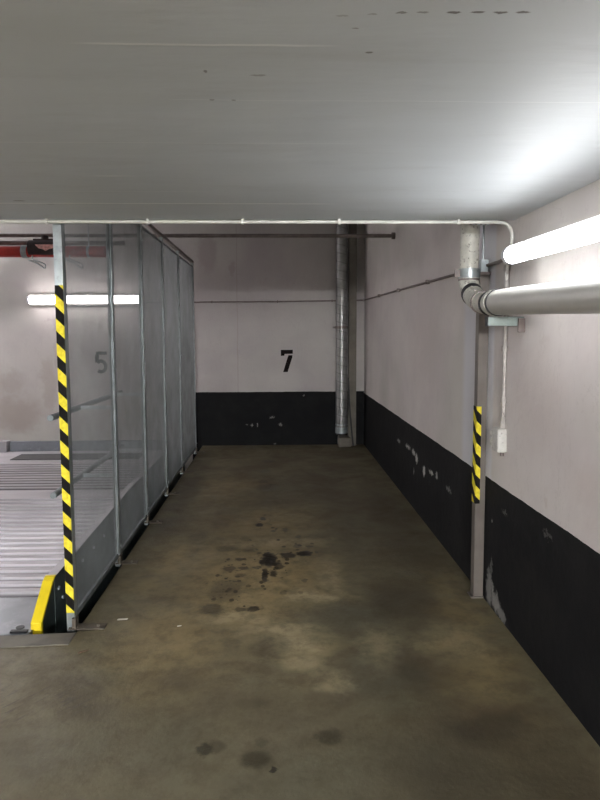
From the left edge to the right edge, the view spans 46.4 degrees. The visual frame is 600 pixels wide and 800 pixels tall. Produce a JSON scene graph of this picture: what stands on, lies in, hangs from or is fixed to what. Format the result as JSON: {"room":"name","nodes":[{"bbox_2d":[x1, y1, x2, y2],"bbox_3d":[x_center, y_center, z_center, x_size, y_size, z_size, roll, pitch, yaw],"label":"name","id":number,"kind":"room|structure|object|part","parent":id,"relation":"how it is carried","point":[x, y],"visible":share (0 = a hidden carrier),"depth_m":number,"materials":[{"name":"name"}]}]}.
{"room":"parking garage","nodes":[
{"label":"parking garage","id":0,"kind":"room"},
{"bbox_2d":[76,481,178,632],"bbox_3d":[-3.924,1.563,6.471,5.340,0.200,6.611,0,5,-2],"label":"floor","id":1,"kind":"structure","parent":0,"point":[178,481],"depth_m":6.12,"materials":[{"name":"concrete"}]},
{"bbox_2d":[0,440,184,635],"bbox_3d":[-2.743,1.082,6.519,2.568,0.740,6.078,0,5,-2],"label":"lift","id":2,"kind":"object","parent":1,"relation":"on","point":[32,565],"visible":0.56,"depth_m":5.51,"materials":[{"name":"metal"}]},
{"bbox_3d":[-2.660,1.234,3.823,2.465,0.033,0.678,0,5,-2],"label":"plate","id":3,"kind":"part","parent":2,"relation":"part of","materials":[{"name":"metal"}]},
{"bbox_3d":[-2.757,0.942,6.885,2.465,0.041,0.322,0,5,-2],"label":"joint plate","id":4,"kind":"part","parent":2,"relation":"part of","materials":[{"name":"metal"}]},
{"bbox_3d":[-2.825,0.742,9.024,2.465,0.039,0.889,0,5,-2],"label":"plate","id":5,"kind":"part","parent":2,"relation":"part of","materials":[{"name":"metal"}]},
{"bbox_3d":[-2.749,0.616,9.450,2.285,0.131,0.067,0,5,-2],"label":"sill","id":6,"kind":"part","parent":2,"relation":"part of","materials":[{"name":"metal"}]},
{"bbox_2d":[0,219,364,479],"bbox_3d":[-2.909,-0.681,9.725,8.000,4.050,0.222,0,5,-2],"label":"wall","id":7,"kind":"structure","parent":0,"point":[244,395],"depth_m":9.64,"materials":[{"name":"white paint"}]},
{"bbox_2d":[26,294,54,305],"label":"lamp","id":8,"kind":"object","parent":7,"relation":"attached to","point":[40,299],"depth_m":9.41,"materials":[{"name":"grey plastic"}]},
{"bbox_2d":[95,351,105,372],"bbox_3d":[-2.735,-0.516,9.633,0.166,0.301,0.003,0,5,-2],"label":"painted number","id":9,"kind":"object","parent":7,"relation":"attached to","point":[104,351],"visible":0.3,"depth_m":9.63,"materials":[{"name":"black paint"}]},
{"bbox_2d":[281,350,292,371],"bbox_3d":[-0.182,-0.542,9.711,0.166,0.307,0.003,0,5,-2],"label":"painted number","id":10,"kind":"object","parent":7,"relation":"attached to","point":[283,352],"visible":1,"depth_m":9.71,"materials":[{"name":"black paint"}]},
{"bbox_2d":[333,224,347,434],"bbox_3d":[0.553,-1.064,9.556,0.195,3.076,0.260,0,5,-2],"label":"ventilation duct","id":11,"kind":"object","parent":7,"relation":"attached to","point":[341,327],"visible":0.91,"depth_m":9.46,"materials":[{"name":"metal"}]},
{"bbox_2d":[348,378,353,445],"bbox_3d":[0.701,0.164,9.633,0.096,0.940,0.028,1,6,16],"label":"cable","id":12,"kind":"object","parent":11,"relation":"attached to","point":[348,378],"visible":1,"depth_m":9.62,"materials":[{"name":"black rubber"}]},
{"bbox_2d":[348,224,356,445],"bbox_3d":[0.717,-0.985,9.627,0.105,3.249,0.143,0,5,-2],"label":"trim","id":13,"kind":"structure","parent":7,"relation":"attached to","point":[352,228],"depth_m":9.56,"materials":[{"name":"metal"}]},
{"bbox_2d":[0,444,599,799],"bbox_3d":[-2.658,1.613,2.161,7.600,0.500,15.278,0,5,-2],"label":"floor","id":14,"kind":"structure","parent":0,"point":[328,645],"depth_m":3.25,"materials":[{"name":"concrete"}]},
{"bbox_2d":[47,219,205,631],"bbox_3d":[-1.356,-0.281,6.358,0.421,2.515,5.607,0,5,-2],"label":"wall","id":15,"kind":"structure","parent":14,"relation":"on","point":[181,443],"depth_m":4.84,"materials":[{"name":"metal"}]},
{"bbox_2d":[0,633,75,647],"bbox_3d":[-3.822,1.282,3.340,5.346,0.066,0.163,-1,5,-5],"label":"trim","id":16,"kind":"structure","parent":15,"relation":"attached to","point":[54,639],"depth_m":3.55,"materials":[{"name":"concrete"}]},
{"bbox_3d":[-1.219,-0.003,3.622,0.044,2.475,0.047,0,5,-2],"label":"post","id":17,"kind":"part","parent":15,"relation":"part of","materials":[{"name":"metal"}]},
{"bbox_3d":[-1.486,0.020,5.002,0.038,0.038,1.844,0,5,-2],"label":"guard rail","id":18,"kind":"part","parent":15,"relation":"part of","materials":[{"name":"grey metal"}]},
{"bbox_3d":[-1.485,0.478,5.045,0.038,0.038,1.844,0,5,-2],"label":"guard rail","id":19,"kind":"part","parent":15,"relation":"part of","materials":[{"name":"grey metal"}]},
{"bbox_3d":[-1.129,1.179,3.724,0.190,0.060,0.072,0,5,-2],"label":"foot plate","id":20,"kind":"part","parent":15,"relation":"part of","materials":[{"name":"metal"}]},
{"bbox_3d":[-1.226,-0.069,4.142,0.018,2.378,0.996,0,5,-2],"label":"panel frame","id":21,"kind":"part","parent":15,"relation":"part of","materials":[{"name":"grey metal"}]},
{"bbox_3d":[-1.245,-0.107,4.668,0.030,2.485,0.056,0,5,-2],"label":"post","id":22,"kind":"part","parent":15,"relation":"part of","materials":[{"name":"metal"}]},
{"bbox_3d":[-1.182,1.081,4.773,0.150,0.060,0.072,0,5,-2],"label":"foot plate","id":23,"kind":"part","parent":15,"relation":"part of","materials":[{"name":"metal"}]},
{"bbox_3d":[-1.259,-0.167,5.181,0.018,2.378,0.973,0,5,-2],"label":"panel frame","id":24,"kind":"part","parent":15,"relation":"part of","materials":[{"name":"grey metal"}]},
{"bbox_3d":[-1.277,-0.204,5.696,0.030,2.485,0.056,0,5,-2],"label":"post","id":25,"kind":"part","parent":15,"relation":"part of","materials":[{"name":"metal"}]},
{"bbox_3d":[-1.215,0.984,5.802,0.150,0.060,0.072,0,5,-2],"label":"foot plate","id":26,"kind":"part","parent":15,"relation":"part of","materials":[{"name":"metal"}]},
{"bbox_3d":[-1.292,-0.264,6.215,0.018,2.378,0.984,0,5,-2],"label":"panel frame","id":27,"kind":"part","parent":15,"relation":"part of","materials":[{"name":"grey metal"}]},
{"bbox_3d":[-1.310,-0.301,6.736,0.030,2.485,0.056,0,5,-2],"label":"post","id":28,"kind":"part","parent":15,"relation":"part of","materials":[{"name":"metal"}]},
{"bbox_3d":[-1.303,-1.520,6.264,0.035,0.030,5.567,0,5,-2],"label":"rail","id":29,"kind":"part","parent":15,"relation":"part of","materials":[{"name":"grey metal"}]},
{"bbox_3d":[-1.325,-0.363,7.271,0.018,2.378,1.018,0,5,-2],"label":"panel frame","id":30,"kind":"part","parent":15,"relation":"part of","materials":[{"name":"grey metal"}]},
{"bbox_3d":[-1.248,0.886,6.841,0.150,0.060,0.072,0,5,-2],"label":"foot plate","id":31,"kind":"part","parent":15,"relation":"part of","materials":[{"name":"metal"}]},
{"bbox_3d":[-1.344,-0.403,7.808,0.030,2.485,0.056,0,5,-2],"label":"post","id":32,"kind":"part","parent":15,"relation":"part of","materials":[{"name":"metal"}]},
{"bbox_3d":[-1.282,0.785,7.913,0.150,0.060,0.072,0,5,-2],"label":"foot plate","id":33,"kind":"part","parent":15,"relation":"part of","materials":[{"name":"metal"}]},
{"bbox_3d":[-1.363,-0.476,8.465,0.018,2.378,1.262,0,5,-2],"label":"panel frame","id":34,"kind":"part","parent":15,"relation":"part of","materials":[{"name":"grey metal"}]},
{"bbox_3d":[-1.386,-0.526,9.124,0.030,2.485,0.056,0,5,-2],"label":"post","id":35,"kind":"part","parent":15,"relation":"part of","materials":[{"name":"metal"}]},
{"bbox_2d":[338,435,350,446],"bbox_3d":[0.611,0.570,9.700,0.177,0.140,0.271,0,5,-2],"label":"lump","id":36,"kind":"object","parent":14,"relation":"on","point":[343,440],"visible":0.98,"depth_m":9.57,"materials":[{"name":"grey concrete"}]},
{"bbox_2d":[467,225,489,598],"bbox_3d":[1.035,-0.451,4.003,0.074,3.240,0.092,0,5,-2],"label":"steel post","id":37,"kind":"object","parent":14,"relation":"on","point":[482,332],"visible":0.9,"depth_m":4.05,"materials":[{"name":"grey metal"}]},
{"bbox_3d":[1.040,1.156,4.154,0.074,0.010,0.092,0,5,-2],"label":"plate","id":38,"kind":"part","parent":37,"relation":"part of","materials":[{"name":"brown metal"}]},
{"bbox_3d":[1.036,-1.429,3.909,0.011,1.275,0.013,2,6,19],"label":"threaded rod","id":39,"kind":"part","parent":37,"relation":"part of","materials":[{"name":"metal"}]},
{"bbox_3d":[1.043,-0.752,3.974,0.042,0.085,0.050,0,5,-2],"label":"head plate","id":40,"kind":"part","parent":37,"relation":"part of","materials":[{"name":"metal"}]},
{"bbox_2d":[0,0,599,219],"bbox_3d":[-2.571,-1.021,-1.171,7.600,1.130,9.133,0,5,-2],"label":"ceiling","id":41,"kind":"structure","parent":0,"point":[110,109],"depth_m":1.77,"materials":[{"name":"paint"}]},
{"bbox_2d":[0,218,513,419],"bbox_3d":[-2.661,-0.370,3.495,7.504,1.040,0.115,0,5,-2],"label":"conduit","id":42,"kind":"object","parent":41,"relation":"attached to","point":[503,400],"visible":0.85,"depth_m":3.49,"materials":[{"name":"white plastic"}]},
{"bbox_2d":[364,179,599,746],"bbox_3d":[1.238,0.031,2.024,0.200,4.050,15.500,0,5,-2],"label":"wall","id":43,"kind":"structure","parent":0,"point":[541,567],"depth_m":3.58,"materials":[{"name":"white paint"}]},
{"bbox_2d":[0,232,395,238],"bbox_3d":[-2.826,-1.648,7.013,7.590,0.066,0.076,0,5,-2],"label":"pipe","id":44,"kind":"object","parent":43,"relation":"attached to","point":[392,235],"visible":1,"depth_m":7.07,"materials":[{"name":"metal"}]},
{"bbox_2d":[153,259,502,302],"bbox_3d":[-0.508,-1.020,6.469,3.000,0.118,6.345,0,5,-2],"label":"conduit","id":45,"kind":"object","parent":43,"relation":"attached to","point":[500,260],"visible":0.66,"depth_m":8.24,"materials":[{"name":"grey metal"}]},
{"bbox_2d":[469,220,500,224],"bbox_3d":[0.992,-0.946,3.741,0.168,0.026,0.022,0,5,-2],"label":"mounting rail","id":46,"kind":"object","parent":43,"relation":"attached to","point":[494,220],"visible":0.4,"depth_m":3.74,"materials":[{"name":"metal"}]},
{"bbox_2d":[490,420,506,455],"bbox_3d":[1.058,0.196,3.736,0.064,0.191,0.142,0,5,-2],"label":"wall switch","id":47,"kind":"object","parent":43,"relation":"attached to","point":[498,441],"visible":1,"depth_m":3.67,"materials":[{"name":"grey plastic"}]},
{"bbox_2d":[485,316,524,331],"bbox_3d":[1.001,-0.374,3.417,0.180,0.087,0.062,0,5,-2],"label":"wall bracket","id":48,"kind":"object","parent":43,"relation":"attached to","point":[494,320],"visible":0.91,"depth_m":3.40,"materials":[{"name":"metal"}]},
{"bbox_3d":[1.074,-0.363,3.397,0.034,0.067,0.016,0,5,-2],"label":"wall plate","id":49,"kind":"part","parent":48,"relation":"part of","materials":[{"name":"grey metal"}]},
{"bbox_2d":[501,215,599,264],"bbox_3d":[1.044,-0.578,2.361,0.158,0.107,1.852,0,5,-2],"label":"lamp","id":50,"kind":"object","parent":43,"relation":"attached to","point":[585,232],"visible":1,"depth_m":2.65,"materials":[{"name":"grey plastic"}]},
{"bbox_3d":[-6.558,0.081,1.781,0.200,4.050,15.500,0,5,-2],"label":"wall","id":51,"kind":"structure","parent":0,"visible":0},
{"bbox_2d":[0,241,124,245],"bbox_3d":[-4.136,-1.474,6.574,4.940,0.044,0.049,0,5,-2],"label":"pipe","id":52,"kind":"object","parent":51,"relation":"attached to","point":[1,242],"visible":0.28,"depth_m":6.61,"materials":[{"name":"metal"}]},
{"bbox_2d":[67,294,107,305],"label":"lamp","id":53,"kind":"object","parent":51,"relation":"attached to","point":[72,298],"depth_m":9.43,"materials":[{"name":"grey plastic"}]},
{"bbox_3d":[-2.671,-1.971,1.823,8.000,0.200,15.722,0,5,-2],"label":"ceiling","id":54,"kind":"structure","parent":0,"visible":0},
{"bbox_2d":[0,219,105,268],"bbox_3d":[-4.208,-1.746,6.397,4.790,1.091,0.174,0,5,-2],"label":"pipe","id":55,"kind":"object","parent":54,"relation":"hanging from","point":[43,247],"visible":0.65,"depth_m":6.44,"materials":[{"name":"red metal"}]},
{"bbox_2d":[454,224,599,315],"bbox_3d":[1.044,-0.973,1.292,0.219,1.708,5.357,0,5,-2],"label":"drain pipe","id":56,"kind":"object","parent":54,"relation":"attached to","point":[576,296],"visible":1,"depth_m":2.91,"materials":[{"name":"metal"}]},
{"bbox_3d":[1.037,-0.712,3.941,0.071,0.020,0.013,0,5,-2],"label":"clamp arm","id":57,"kind":"part","parent":56,"relation":"part of"}
]}

